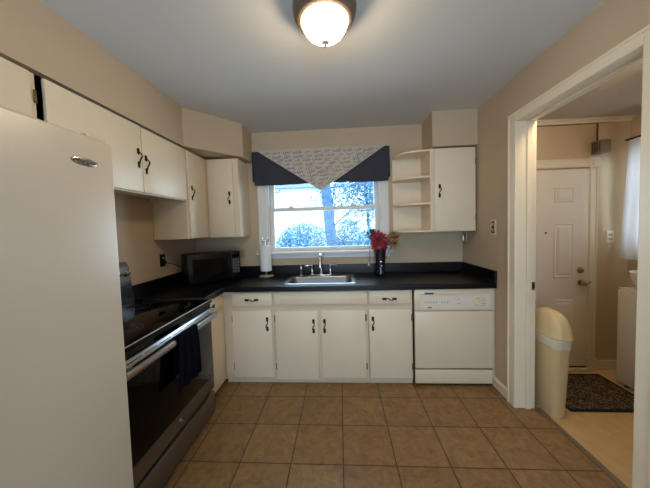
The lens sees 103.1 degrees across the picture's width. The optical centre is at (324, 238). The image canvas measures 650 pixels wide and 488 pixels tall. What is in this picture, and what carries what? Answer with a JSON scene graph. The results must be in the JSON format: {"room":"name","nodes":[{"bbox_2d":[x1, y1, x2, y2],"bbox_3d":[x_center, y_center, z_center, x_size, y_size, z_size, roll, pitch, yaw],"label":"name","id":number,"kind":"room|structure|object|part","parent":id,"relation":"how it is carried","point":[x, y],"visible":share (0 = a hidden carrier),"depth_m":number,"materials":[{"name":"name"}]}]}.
{"room":"kitchen","nodes":[
{"label":"kitchen","id":0,"kind":"room"},
{"bbox_2d":[114,194,195,284],"bbox_3d":[-1.701,0.212,0.625,0.100,2.560,5.030,-2,3,3],"label":"wall","id":1,"kind":"structure","parent":0,"point":[137,246],"depth_m":2.21,"materials":[{"name":"beige paint"}]},
{"bbox_2d":[0,57,36,117],"bbox_3d":[-1.493,-0.546,0.726,0.339,0.353,0.928,-2,3,3],"label":"upper cabinet","id":2,"kind":"object","parent":1,"relation":"attached to","point":[18,93],"visible":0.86,"depth_m":1.09,"materials":[{"name":"beige paint"}]},
{"bbox_2d":[34,75,186,201],"bbox_3d":[-1.419,-0.539,1.753,0.366,0.465,1.107,-2,3,3],"label":"upper cabinet","id":3,"kind":"object","parent":1,"relation":"attached to","point":[145,164],"visible":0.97,"depth_m":1.65,"materials":[{"name":"beige paint"}]},
{"bbox_3d":[-1.286,-0.533,1.492,0.018,0.449,0.575,-2,3,3],"label":"door","id":4,"kind":"part","parent":3,"relation":"part of","materials":[{"name":"beige paint"}]},
{"bbox_3d":[-1.250,-0.548,1.748,0.027,0.139,0.028,-2,3,3],"label":"handle","id":5,"kind":"part","parent":3,"relation":"part of","materials":[{"name":"brown metal"}]},
{"bbox_3d":[-1.245,-0.521,1.816,0.027,0.139,0.028,-2,3,3],"label":"handle","id":6,"kind":"part","parent":3,"relation":"part of","materials":[{"name":"brown metal"}]},
{"bbox_3d":[-1.255,-0.558,2.034,0.018,0.446,0.498,-2,3,3],"label":"door","id":7,"kind":"part","parent":3,"relation":"part of","materials":[{"name":"beige paint"}]},
{"bbox_2d":[160,254,165,266],"bbox_3d":[-1.538,0.204,2.450,0.012,0.118,0.075,-2,3,3],"label":"wall outlet","id":8,"kind":"object","parent":1,"relation":"attached to","point":[162,256],"visible":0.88,"depth_m":2.44,"materials":[{"name":"black plastic"}]},
{"bbox_2d":[152,149,209,239],"bbox_3d":[-1.362,-0.412,2.654,0.366,0.805,0.676,-2,3,3],"label":"upper cabinet","id":9,"kind":"object","parent":1,"relation":"attached to","point":[188,219],"visible":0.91,"depth_m":2.34,"materials":[{"name":"beige paint"}]},
{"bbox_3d":[-1.225,-0.408,2.476,0.018,0.788,0.283,-2,3,3],"label":"door","id":10,"kind":"part","parent":9,"relation":"part of","materials":[{"name":"beige paint"}]},
{"bbox_2d":[40,0,603,132],"bbox_3d":[-0.147,-1.150,0.495,3.290,0.080,5.080,-2,3,3],"label":"ceiling","id":11,"kind":"structure","parent":0,"point":[249,63],"depth_m":1.61,"materials":[{"name":"paint"}]},
{"bbox_2d":[0,0,251,163],"bbox_3d":[-1.327,-0.908,0.550,0.715,0.338,4.830,-2,3,3],"label":"soffit","id":12,"kind":"structure","parent":11,"relation":"attached to","point":[33,37],"depth_m":1.50,"materials":[{"name":"beige paint"}]},
{"bbox_2d":[292,0,356,46],"bbox_3d":[-0.001,-1.038,1.244,0.308,0.220,0.308,-2,3,3],"label":"ceiling light","id":13,"kind":"object","parent":11,"relation":"attached to","point":[324,22],"visible":1,"depth_m":1.19,"materials":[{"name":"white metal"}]},
{"bbox_3d":[0.000,-1.014,1.245,0.226,0.100,0.226,-2,3,3],"label":"lamp shade","id":14,"kind":"part","parent":13,"relation":"part of","materials":[{"name":"white glass"}]},
{"bbox_2d":[422,109,477,149],"bbox_3d":[1.265,-1.082,2.654,0.428,0.338,0.318,-2,3,3],"label":"soffit","id":15,"kind":"structure","parent":11,"relation":"attached to","point":[447,128],"depth_m":2.50,"materials":[{"name":"beige paint"}]},
{"bbox_2d":[196,124,462,265],"bbox_3d":[0.008,0.052,3.010,3.040,2.560,0.140,-2,3,3],"label":"wall","id":16,"kind":"structure","parent":0,"point":[447,246],"depth_m":2.89,"materials":[{"name":"beige paint"}]},
{"bbox_2d":[206,158,250,237],"bbox_3d":[-1.046,-0.425,2.802,0.333,0.811,0.344,-2,3,3],"label":"upper cabinet","id":17,"kind":"object","parent":16,"relation":"attached to","point":[227,179],"visible":1,"depth_m":2.67,"materials":[{"name":"beige paint"}]},
{"bbox_3d":[-1.070,-0.418,2.667,0.257,0.794,0.019,-2,3,3],"label":"door","id":18,"kind":"part","parent":17,"relation":"part of","materials":[{"name":"beige paint"}]},
{"bbox_2d":[240,248,245,257],"bbox_3d":[-0.957,0.166,2.996,0.070,0.115,0.008,-2,3,3],"label":"wall outlet","id":19,"kind":"object","parent":16,"relation":"attached to","point":[242,250],"visible":0.98,"depth_m":2.99,"materials":[{"name":"beige plastic"}]},
{"bbox_2d":[252,144,389,189],"bbox_3d":[-0.053,-0.765,2.858,1.514,0.463,0.091,-2,3,3],"label":"window valance","id":20,"kind":"object","parent":16,"relation":"attached to","point":[320,167],"visible":1,"depth_m":2.82,"materials":[{"name":"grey fabric"}]},
{"bbox_2d":[256,181,392,258],"bbox_3d":[-0.028,-0.326,2.960,1.535,1.078,0.208,-2,3,3],"label":"window","id":21,"kind":"structure","parent":16,"relation":"in","point":[266,194],"depth_m":2.95,"materials":[{"name":"white plastic"}]},
{"bbox_3d":[-0.018,-0.555,3.015,1.252,0.438,0.035,-2,3,3],"label":"sash","id":22,"kind":"part","parent":21,"relation":"part of","materials":[{"name":"clear glass"}]},
{"bbox_3d":[-0.007,-0.125,2.995,1.252,0.495,0.035,-2,3,3],"label":"sash","id":23,"kind":"part","parent":21,"relation":"part of","materials":[{"name":"white plastic"}]},
{"bbox_2d":[392,149,431,231],"bbox_3d":[0.902,-0.479,2.706,0.324,0.815,0.306,-2,3,3],"label":"corner shelf","id":24,"kind":"object","parent":16,"relation":"attached to","point":[411,170],"visible":0.95,"depth_m":2.83,"materials":[{"name":"beige paint"}]},
{"bbox_3d":[0.910,-0.486,2.852,0.324,0.815,0.014,-2,3,3],"label":"panel","id":25,"kind":"part","parent":24,"relation":"part of","materials":[{"name":"beige paint"}]},
{"bbox_3d":[0.883,-0.872,2.681,0.306,0.018,0.292,-2,3,3],"label":"shelf","id":26,"kind":"part","parent":24,"relation":"part of","materials":[{"name":"beige paint"}]},
{"bbox_3d":[0.890,-0.618,2.693,0.306,0.018,0.292,-2,3,3],"label":"shelf","id":27,"kind":"part","parent":24,"relation":"part of","materials":[{"name":"beige paint"}]},
{"bbox_3d":[0.898,-0.355,2.705,0.306,0.018,0.292,-2,3,3],"label":"shelf","id":28,"kind":"part","parent":24,"relation":"part of","materials":[{"name":"beige paint"}]},
{"bbox_3d":[0.906,-0.081,2.718,0.306,0.018,0.292,-2,3,3],"label":"shelf","id":29,"kind":"part","parent":24,"relation":"part of","materials":[{"name":"beige paint"}]},
{"bbox_3d":[1.055,-0.483,2.690,0.016,0.815,0.292,-2,3,3],"label":"panel","id":30,"kind":"part","parent":24,"relation":"part of","materials":[{"name":"beige paint"}]},
{"bbox_2d":[431,147,475,231],"bbox_3d":[1.273,-0.489,2.664,0.418,0.816,0.347,-2,3,3],"label":"upper cabinet","id":31,"kind":"object","parent":16,"relation":"attached to","point":[453,169],"visible":0.97,"depth_m":2.52,"materials":[{"name":"beige paint"}]},
{"bbox_2d":[162,369,633,487],"bbox_3d":[0.598,1.459,0.551,4.630,0.060,5.030,-2,3,3],"label":"floor","id":32,"kind":"structure","parent":0,"point":[257,434],"depth_m":1.75,"materials":[{"name":"brown tile"}]},
{"bbox_2d":[0,105,133,487],"bbox_3d":[-1.178,0.568,0.619,0.866,1.820,0.846,-2,3,3],"label":"refrigerator","id":33,"kind":"object","parent":32,"relation":"on","point":[64,410],"visible":1,"depth_m":0.78,"materials":[{"name":"metal"}]},
{"bbox_2d":[119,262,216,487],"bbox_3d":[-1.210,0.810,1.624,0.718,1.246,0.882,-2,3,3],"label":"electric range","id":34,"kind":"object","parent":32,"relation":"on","point":[164,422],"visible":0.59,"depth_m":1.51,"materials":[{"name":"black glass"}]},
{"bbox_3d":[-1.555,0.283,1.590,0.062,0.171,0.825,-2,3,3],"label":"control panel","id":35,"kind":"part","parent":34,"relation":"part of","materials":[{"name":"silver metal"}]},
{"bbox_3d":[-1.498,0.260,1.959,0.034,0.052,0.052,-2,3,3],"label":"knob","id":36,"kind":"part","parent":34,"relation":"part of","materials":[{"name":"silver metal"}]},
{"bbox_2d":[122,298,211,352],"bbox_3d":[-1.232,0.512,1.611,0.644,0.031,0.882,-2,3,3],"label":"cooktop","id":37,"kind":"object","parent":34,"relation":"in","point":[144,320],"depth_m":1.66,"materials":[{"name":"glass"}]},
{"bbox_3d":[-0.943,0.543,1.594,0.030,0.041,0.874,-2,3,3],"label":"panel","id":38,"kind":"part","parent":34,"relation":"part of","materials":[{"name":"silver metal"}]},
{"bbox_3d":[-0.916,0.581,1.595,0.022,0.036,0.872,-2,3,3],"label":"vent trim","id":39,"kind":"part","parent":34,"relation":"part of","materials":[{"name":"metal"}]},
{"bbox_3d":[-0.918,1.307,1.629,0.034,0.155,0.872,-2,3,3],"label":"drawer","id":40,"kind":"part","parent":34,"relation":"part of","materials":[{"name":"silver metal"}]},
{"bbox_2d":[173,324,201,393],"bbox_3d":[-0.860,0.735,1.616,0.041,0.335,0.255,-2,3,3],"label":"dish towel","id":41,"kind":"object","parent":34,"relation":"hanging from","point":[187,354],"visible":1,"depth_m":1.59,"materials":[{"name":"fabric"}]},
{"bbox_2d":[210,294,226,392],"bbox_3d":[-1.209,0.944,2.560,0.608,0.892,0.962,-2,3,3],"label":"base cabinet","id":42,"kind":"object","parent":32,"relation":"on","point":[217,324],"visible":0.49,"depth_m":2.30,"materials":[{"name":"beige paint"}]},
{"bbox_3d":[-0.968,0.577,2.232,0.016,0.130,0.350,-2,3,3],"label":"drawer","id":43,"kind":"part","parent":42,"relation":"part of","materials":[{"name":"beige paint"}]},
{"bbox_2d":[223,292,276,381],"bbox_3d":[-0.696,0.922,2.701,0.479,0.892,0.621,-2,3,3],"label":"base cabinet","id":44,"kind":"object","parent":32,"relation":"on","point":[249,327],"visible":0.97,"depth_m":2.42,"materials":[{"name":"paint"}]},
{"bbox_3d":[-0.679,0.563,2.408,0.375,0.120,0.019,-2,3,3],"label":"drawer","id":45,"kind":"part","parent":44,"relation":"part of","materials":[{"name":"beige paint"}]},
{"bbox_3d":[-0.675,0.985,2.428,0.374,0.634,0.019,-2,3,3],"label":"door","id":46,"kind":"part","parent":44,"relation":"part of","materials":[{"name":"beige paint"}]},
{"bbox_3d":[-0.537,0.795,2.388,0.028,0.139,0.027,-2,3,3],"label":"handle","id":47,"kind":"part","parent":44,"relation":"part of","materials":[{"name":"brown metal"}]},
{"bbox_2d":[273,290,368,382],"bbox_3d":[-0.020,0.904,2.659,0.873,0.892,0.625,-2,3,3],"label":"base cabinet","id":48,"kind":"object","parent":32,"relation":"on","point":[321,336],"visible":0.96,"depth_m":2.38,"materials":[{"name":"paint"}]},
{"bbox_3d":[-0.257,0.986,2.400,0.396,0.650,0.019,-2,3,3],"label":"door","id":49,"kind":"part","parent":48,"relation":"part of","materials":[{"name":"beige paint"}]},
{"bbox_2d":[132,261,496,299],"bbox_3d":[-0.015,0.389,2.468,3.036,0.152,0.972,-2,3,3],"label":"countertop","id":50,"kind":"structure","parent":48,"relation":"on","point":[458,274],"depth_m":2.47,"materials":[{"name":"black laminate"}]},
{"bbox_2d":[163,250,240,284],"bbox_3d":[-1.256,0.297,2.659,0.700,0.298,0.288,-4,3,-41],"label":"microwave","id":51,"kind":"object","parent":50,"relation":"on","point":[201,267],"visible":1,"depth_m":2.61,"materials":[{"name":"black plastic"}]},
{"bbox_3d":[-1.155,0.290,2.605,0.411,0.282,0.022,-4,3,-41],"label":"door","id":52,"kind":"part","parent":51,"relation":"part of","materials":[{"name":"black glass"}]},
{"bbox_3d":[-1.004,0.281,2.705,0.015,0.206,0.027,-4,3,-41],"label":"handle","id":53,"kind":"part","parent":51,"relation":"part of","materials":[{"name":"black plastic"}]},
{"bbox_3d":[-0.961,0.277,2.772,0.099,0.282,0.024,-4,3,-41],"label":"control panel","id":54,"kind":"part","parent":51,"relation":"part of","materials":[{"name":"black plastic"}]},
{"bbox_2d":[259,237,273,277],"bbox_3d":[-0.662,0.200,2.881,0.160,0.435,0.160,-2,3,3],"label":"paper towel holder","id":55,"kind":"object","parent":50,"relation":"on","point":[264,241],"visible":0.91,"depth_m":2.87,"materials":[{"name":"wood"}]},
{"bbox_2d":[259,246,271,271],"bbox_3d":[-0.660,0.217,2.881,0.129,0.276,0.127,-2,3,3],"label":"paper towel roll","id":56,"kind":"object","parent":55,"relation":"on","point":[265,251],"visible":0.98,"depth_m":2.83,"materials":[{"name":"white paper"}]},
{"bbox_2d":[283,274,355,284],"bbox_3d":[-0.039,0.491,2.629,0.690,0.176,0.488,-2,3,3],"label":"sink","id":57,"kind":"object","parent":50,"relation":"in","point":[334,278],"visible":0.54,"depth_m":2.74,"materials":[{"name":"metal"}]},
{"bbox_2d":[305,253,336,275],"bbox_3d":[-0.047,0.275,2.741,0.353,0.247,0.188,-2,3,3],"label":"faucet","id":58,"kind":"object","parent":50,"relation":"on","point":[320,254],"visible":1,"depth_m":2.79,"materials":[{"name":"silver metal"}]},
{"bbox_3d":[-0.047,0.269,2.740,0.048,0.235,0.185,-2,3,3],"label":"spout","id":59,"kind":"part","parent":58,"relation":"part of","materials":[{"name":"silver metal"}]},
{"bbox_3d":[-0.039,0.389,2.812,0.240,0.012,0.057,-2,3,3],"label":"plate","id":60,"kind":"part","parent":58,"relation":"part of","materials":[{"name":"silver metal"}]},
{"bbox_3d":[0.086,0.326,2.793,0.099,0.109,0.039,-1,3,23],"label":"lever handle","id":61,"kind":"part","parent":58,"relation":"part of","materials":[{"name":"silver metal"}]},
{"bbox_2d":[374,248,385,275],"bbox_3d":[0.596,0.242,2.775,0.128,0.287,0.128,-2,3,3],"label":"flower vase","id":62,"kind":"object","parent":50,"relation":"on","point":[380,255],"visible":0.95,"depth_m":2.73,"materials":[{"name":"glass"}]},
{"bbox_2d":[366,229,374,236],"bbox_3d":[0.519,0.108,2.774,0.114,0.439,0.123,1,4,44],"label":"leaf sprig","id":63,"kind":"object","parent":62,"relation":"in","point":[371,232],"visible":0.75,"depth_m":2.76,"materials":[{"name":"blue plant"}]},
{"bbox_2d":[370,243,379,251],"bbox_3d":[0.532,0.173,2.732,0.105,0.314,0.084,-2,3,3],"label":"flower","id":64,"kind":"object","parent":62,"relation":"in","point":[373,248],"visible":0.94,"depth_m":2.71,"materials":[{"name":"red plant"}]},
{"bbox_2d":[369,230,387,247],"bbox_3d":[0.563,0.117,2.724,0.192,0.425,0.100,-2,3,3],"label":"flower","id":65,"kind":"object","parent":62,"relation":"in","point":[378,238],"visible":0.98,"depth_m":2.69,"materials":[{"name":"red plant"}]},
{"bbox_2d":[385,232,400,259],"bbox_3d":[0.705,0.123,2.739,0.223,0.404,0.179,-2,3,3],"label":"sprig","id":66,"kind":"object","parent":62,"relation":"in","point":[392,239],"visible":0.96,"depth_m":2.71,"materials":[{"name":"brown plant"}]},
{"bbox_3d":[-0.046,0.543,2.370,0.858,0.118,0.019,-2,3,3],"label":"false drawer panel","id":67,"kind":"part","parent":48,"relation":"part of","materials":[{"name":"beige paint"}]},
{"bbox_3d":[0.172,0.967,2.378,0.404,0.636,0.019,-2,3,3],"label":"door","id":68,"kind":"part","parent":48,"relation":"part of","materials":[{"name":"beige paint"}]},
{"bbox_2d":[368,290,412,382],"bbox_3d":[0.615,0.887,2.624,0.396,0.892,0.621,-2,3,3],"label":"base cabinet","id":69,"kind":"object","parent":32,"relation":"on","point":[390,331],"visible":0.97,"depth_m":2.34,"materials":[{"name":"paint"}]},
{"bbox_3d":[0.583,0.524,2.333,0.364,0.121,0.019,-2,3,3],"label":"drawer","id":70,"kind":"part","parent":69,"relation":"part of","materials":[{"name":"beige paint"}]},
{"bbox_2d":[412,288,492,383],"bbox_3d":[1.167,0.875,2.576,0.683,0.888,0.611,-2,3,3],"label":"dishwasher","id":71,"kind":"object","parent":32,"relation":"on","point":[452,328],"visible":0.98,"depth_m":2.30,"materials":[{"name":"white paint"}]},
{"bbox_3d":[1.153,0.903,2.320,0.679,0.524,0.029,-2,3,3],"label":"door","id":72,"kind":"part","parent":71,"relation":"part of","materials":[{"name":"white metal"}]},
{"bbox_3d":[1.141,0.541,2.298,0.683,0.194,0.039,-2,3,3],"label":"control panel","id":73,"kind":"part","parent":71,"relation":"part of","materials":[{"name":"white plastic"}]},
{"bbox_3d":[1.163,1.242,2.337,0.679,0.128,0.025,-2,3,3],"label":"kick panel","id":74,"kind":"part","parent":71,"relation":"part of","materials":[{"name":"white metal"}]},
{"bbox_2d":[492,288,494,384],"bbox_3d":[1.506,0.873,2.329,0.013,0.893,0.064,-2,3,3],"label":"strip","id":75,"kind":"object","parent":32,"relation":"on","point":[493,310],"visible":0.24,"depth_m":2.30,"materials":[{"name":"paint"}]},
{"bbox_2d":[535,307,573,418],"bbox_3d":[1.732,0.932,1.995,0.152,0.793,0.324,-2,3,3],"label":"trash can","id":76,"kind":"object","parent":32,"relation":"on","point":[554,338],"visible":0.86,"depth_m":1.91,"materials":[{"name":"beige plastic"}]},
{"bbox_3d":[1.723,0.628,1.981,0.152,0.185,0.324,-2,3,3],"label":"lid","id":77,"kind":"part","parent":76,"relation":"part of","materials":[{"name":"beige plastic"}]},
{"bbox_2d":[536,408,627,487],"bbox_3d":[1.645,1.345,1.618,0.036,0.007,0.815,-2,3,3],"label":"threshold","id":78,"kind":"object","parent":32,"relation":"on","point":[599,464],"visible":1,"depth_m":1.63,"materials":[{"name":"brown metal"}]},
{"bbox_2d":[565,374,633,411],"bbox_3d":[2.229,1.298,2.205,0.670,0.012,0.500,-2,3,3],"label":"door mat","id":79,"kind":"object","parent":32,"relation":"on","point":[585,392],"visible":0.61,"depth_m":2.13,"materials":[{"name":"brown carpet"}]},
{"bbox_2d":[616,287,636,389],"bbox_3d":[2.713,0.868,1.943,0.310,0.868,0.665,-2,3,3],"label":"washing machine","id":80,"kind":"object","parent":32,"relation":"on","point":[627,296],"visible":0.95,"depth_m":2.20,"materials":[{"name":"white metal"}]},
{"bbox_2d":[629,270,637,287],"bbox_3d":[2.695,0.352,2.116,0.270,0.145,0.270,-2,3,3],"label":"plastic tub","id":81,"kind":"object","parent":80,"relation":"on","point":[633,273],"visible":0.39,"depth_m":2.16,"materials":[{"name":"beige plastic"}]},
{"bbox_2d":[463,0,649,386],"bbox_3d":[1.449,0.127,0.439,0.134,2.560,5.030,-2,3,3],"label":"wall","id":82,"kind":"structure","parent":0,"point":[611,22],"depth_m":2.10,"materials":[{"name":"beige paint"}]},
{"bbox_2d":[462,232,466,242],"bbox_3d":[1.493,-0.013,2.764,0.043,0.115,0.035,-2,3,3],"label":"wall hook","id":83,"kind":"object","parent":82,"relation":"attached to","point":[465,234],"visible":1,"depth_m":2.76,"materials":[{"name":"metal"}]},
{"bbox_2d":[490,219,495,234],"bbox_3d":[1.475,-0.103,2.269,0.016,0.135,0.085,-2,3,3],"label":"light switch","id":84,"kind":"object","parent":82,"relation":"attached to","point":[493,221],"visible":1,"depth_m":2.26,"materials":[{"name":"beige plastic"}]},
{"bbox_2d":[493,376,506,398],"bbox_3d":[1.512,1.278,2.235,0.014,0.092,0.234,-2,3,3],"label":"baseboard","id":85,"kind":"structure","parent":82,"relation":"attached to","point":[497,383],"depth_m":2.22,"materials":[{"name":"white paint"}]},
{"bbox_2d":[507,24,649,487],"bbox_3d":[1.509,0.210,1.572,0.160,2.287,0.983,-2,3,3],"label":"door frame","id":86,"kind":"structure","parent":82,"relation":"attached to","point":[633,51],"depth_m":1.85,"materials":[{"name":"white paint"}]},
{"bbox_2d":[536,121,630,359],"bbox_3d":[2.269,0.076,2.550,1.256,2.420,0.100,-2,3,3],"label":"wall","id":87,"kind":"structure","parent":0,"point":[567,141],"depth_m":2.46,"materials":[{"name":"beige paint"}]},
{"bbox_2d":[535,169,590,371],"bbox_3d":[2.115,0.322,2.479,0.792,1.945,0.084,-2,3,3],"label":"door","id":88,"kind":"structure","parent":87,"relation":"in","point":[562,196],"depth_m":2.47,"materials":[{"name":"white paint"}]},
{"bbox_3d":[2.144,1.278,2.535,0.792,0.028,0.060,-2,3,3],"label":"sill","id":89,"kind":"part","parent":88,"relation":"part of","materials":[{"name":"white paint"}]},
{"bbox_3d":[2.465,0.420,2.448,0.087,0.064,0.053,-2,3,3],"label":"lever","id":90,"kind":"part","parent":88,"relation":"part of","materials":[{"name":"gold metal"}]},
{"bbox_2d":[536,157,599,369],"bbox_3d":[2.127,0.268,2.500,0.968,2.050,0.036,-2,3,3],"label":"door frame","id":91,"kind":"structure","parent":87,"relation":"attached to","point":[592,163],"depth_m":2.46,"materials":[{"name":"white paint"}]},
{"bbox_2d":[537,123,610,154],"bbox_3d":[2.119,-0.927,2.411,0.955,0.294,0.099,-2,3,3],"label":"conduit","id":92,"kind":"object","parent":87,"relation":"attached to","point":[602,146],"visible":0.99,"depth_m":2.37,"materials":[{"name":"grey metal"}]},
{"bbox_2d":[537,115,633,125],"bbox_3d":[2.230,-1.105,2.432,1.256,0.048,0.028,-2,3,3],"label":"trim","id":93,"kind":"structure","parent":87,"relation":"attached to","point":[624,117],"depth_m":2.41,"materials":[{"name":"white paint"}]},
{"bbox_2d":[596,360,616,368],"bbox_3d":[2.784,1.229,2.518,0.285,0.090,0.014,-2,3,3],"label":"baseboard","id":94,"kind":"structure","parent":87,"relation":"attached to","point":[601,364],"depth_m":2.51,"materials":[{"name":"white paint"}]},
{"bbox_2d":[606,231,613,242],"bbox_3d":[2.725,-0.019,2.465,0.070,0.115,0.008,-2,3,3],"label":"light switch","id":95,"kind":"object","parent":87,"relation":"attached to","point":[609,234],"visible":1,"depth_m":2.46,"materials":[{"name":"beige plastic"}]},
{"bbox_2d":[538,63,642,119],"bbox_3d":[2.189,-1.097,0.885,1.356,0.080,3.320,-2,3,3],"label":"ceiling","id":96,"kind":"structure","parent":0,"point":[621,95],"depth_m":2.09,"materials":[{"name":"paint"}]},
{"bbox_2d":[627,112,641,286],"bbox_3d":[2.856,0.132,0.955,0.100,2.420,3.220,-2,3,3],"label":"wall","id":97,"kind":"structure","parent":0,"point":[636,122],"depth_m":2.40,"materials":[{"name":"beige paint"}]},
{"bbox_2d":[619,135,640,259],"bbox_3d":[2.769,-0.339,1.912,0.158,1.082,0.964,-2,3,3],"label":"window curtain","id":98,"kind":"object","parent":97,"relation":"hanging from","point":[630,222],"visible":0.56,"depth_m":2.29,"materials":[{"name":"white fabric"}]},
{"label":"outside","id":99,"kind":"structure","parent":0,"visible":0},
{"bbox_3d":[1.309,1.291,21.646,28.000,0.100,36.800,-2,3,3],"label":"ground","id":100,"kind":"structure","parent":99,"visible":0},
{"bbox_2d":[276,233,312,247],"bbox_3d":[-0.659,0.953,5.496,1.264,2.181,0.959,-2,3,3],"label":"shrub","id":101,"kind":"object","parent":100,"relation":"on","point":[287,240],"visible":0.09,"depth_m":5.42,"materials":[{"name":"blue plant"}]},
{"bbox_2d":[274,183,326,245],"bbox_3d":[-1.876,-1.390,15.585,4.300,6.000,3.600,-2,3,3],"label":"neighbor house","id":102,"kind":"structure","parent":100,"relation":"on","point":[300,195],"depth_m":14.04,"materials":[{"name":"white"}]},
{"bbox_2d":[276,222,326,246],"bbox_3d":[-1.031,0.473,12.309,2.727,2.547,0.981,-2,3,3],"label":"shrub","id":103,"kind":"object","parent":100,"relation":"on","point":[316,243],"visible":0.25,"depth_m":12.19,"materials":[{"name":"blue plant"}]},
{"bbox_2d":[306,182,373,245],"bbox_3d":[0.624,-1.509,6.998,3.154,6.889,2.670,-2,3,-4],"label":"tree","id":104,"kind":"object","parent":100,"relation":"on","point":[327,200],"visible":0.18,"depth_m":6.81,"materials":[{"name":"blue plant"}]},
{"bbox_2d":[336,219,362,245],"bbox_3d":[1.054,0.372,11.692,1.597,2.673,0.963,-2,3,3],"label":"shrub","id":105,"kind":"object","parent":100,"relation":"on","point":[349,237],"visible":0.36,"depth_m":11.51,"materials":[{"name":"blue plant"}]},
{"bbox_2d":[334,182,374,231],"bbox_3d":[1.971,-1.520,9.462,3.128,6.596,2.190,-3,3,-32],"label":"tree","id":106,"kind":"object","parent":100,"relation":"on","point":[351,222],"visible":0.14,"depth_m":9.37,"materials":[{"name":"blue plant"}]},
{"bbox_2d":[351,225,374,245],"bbox_3d":[1.050,0.857,5.208,1.369,2.299,0.955,-2,3,3],"label":"shrub","id":107,"kind":"object","parent":100,"relation":"on","point":[362,242],"visible":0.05,"depth_m":5.11,"materials":[{"name":"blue plant"}]}
]}

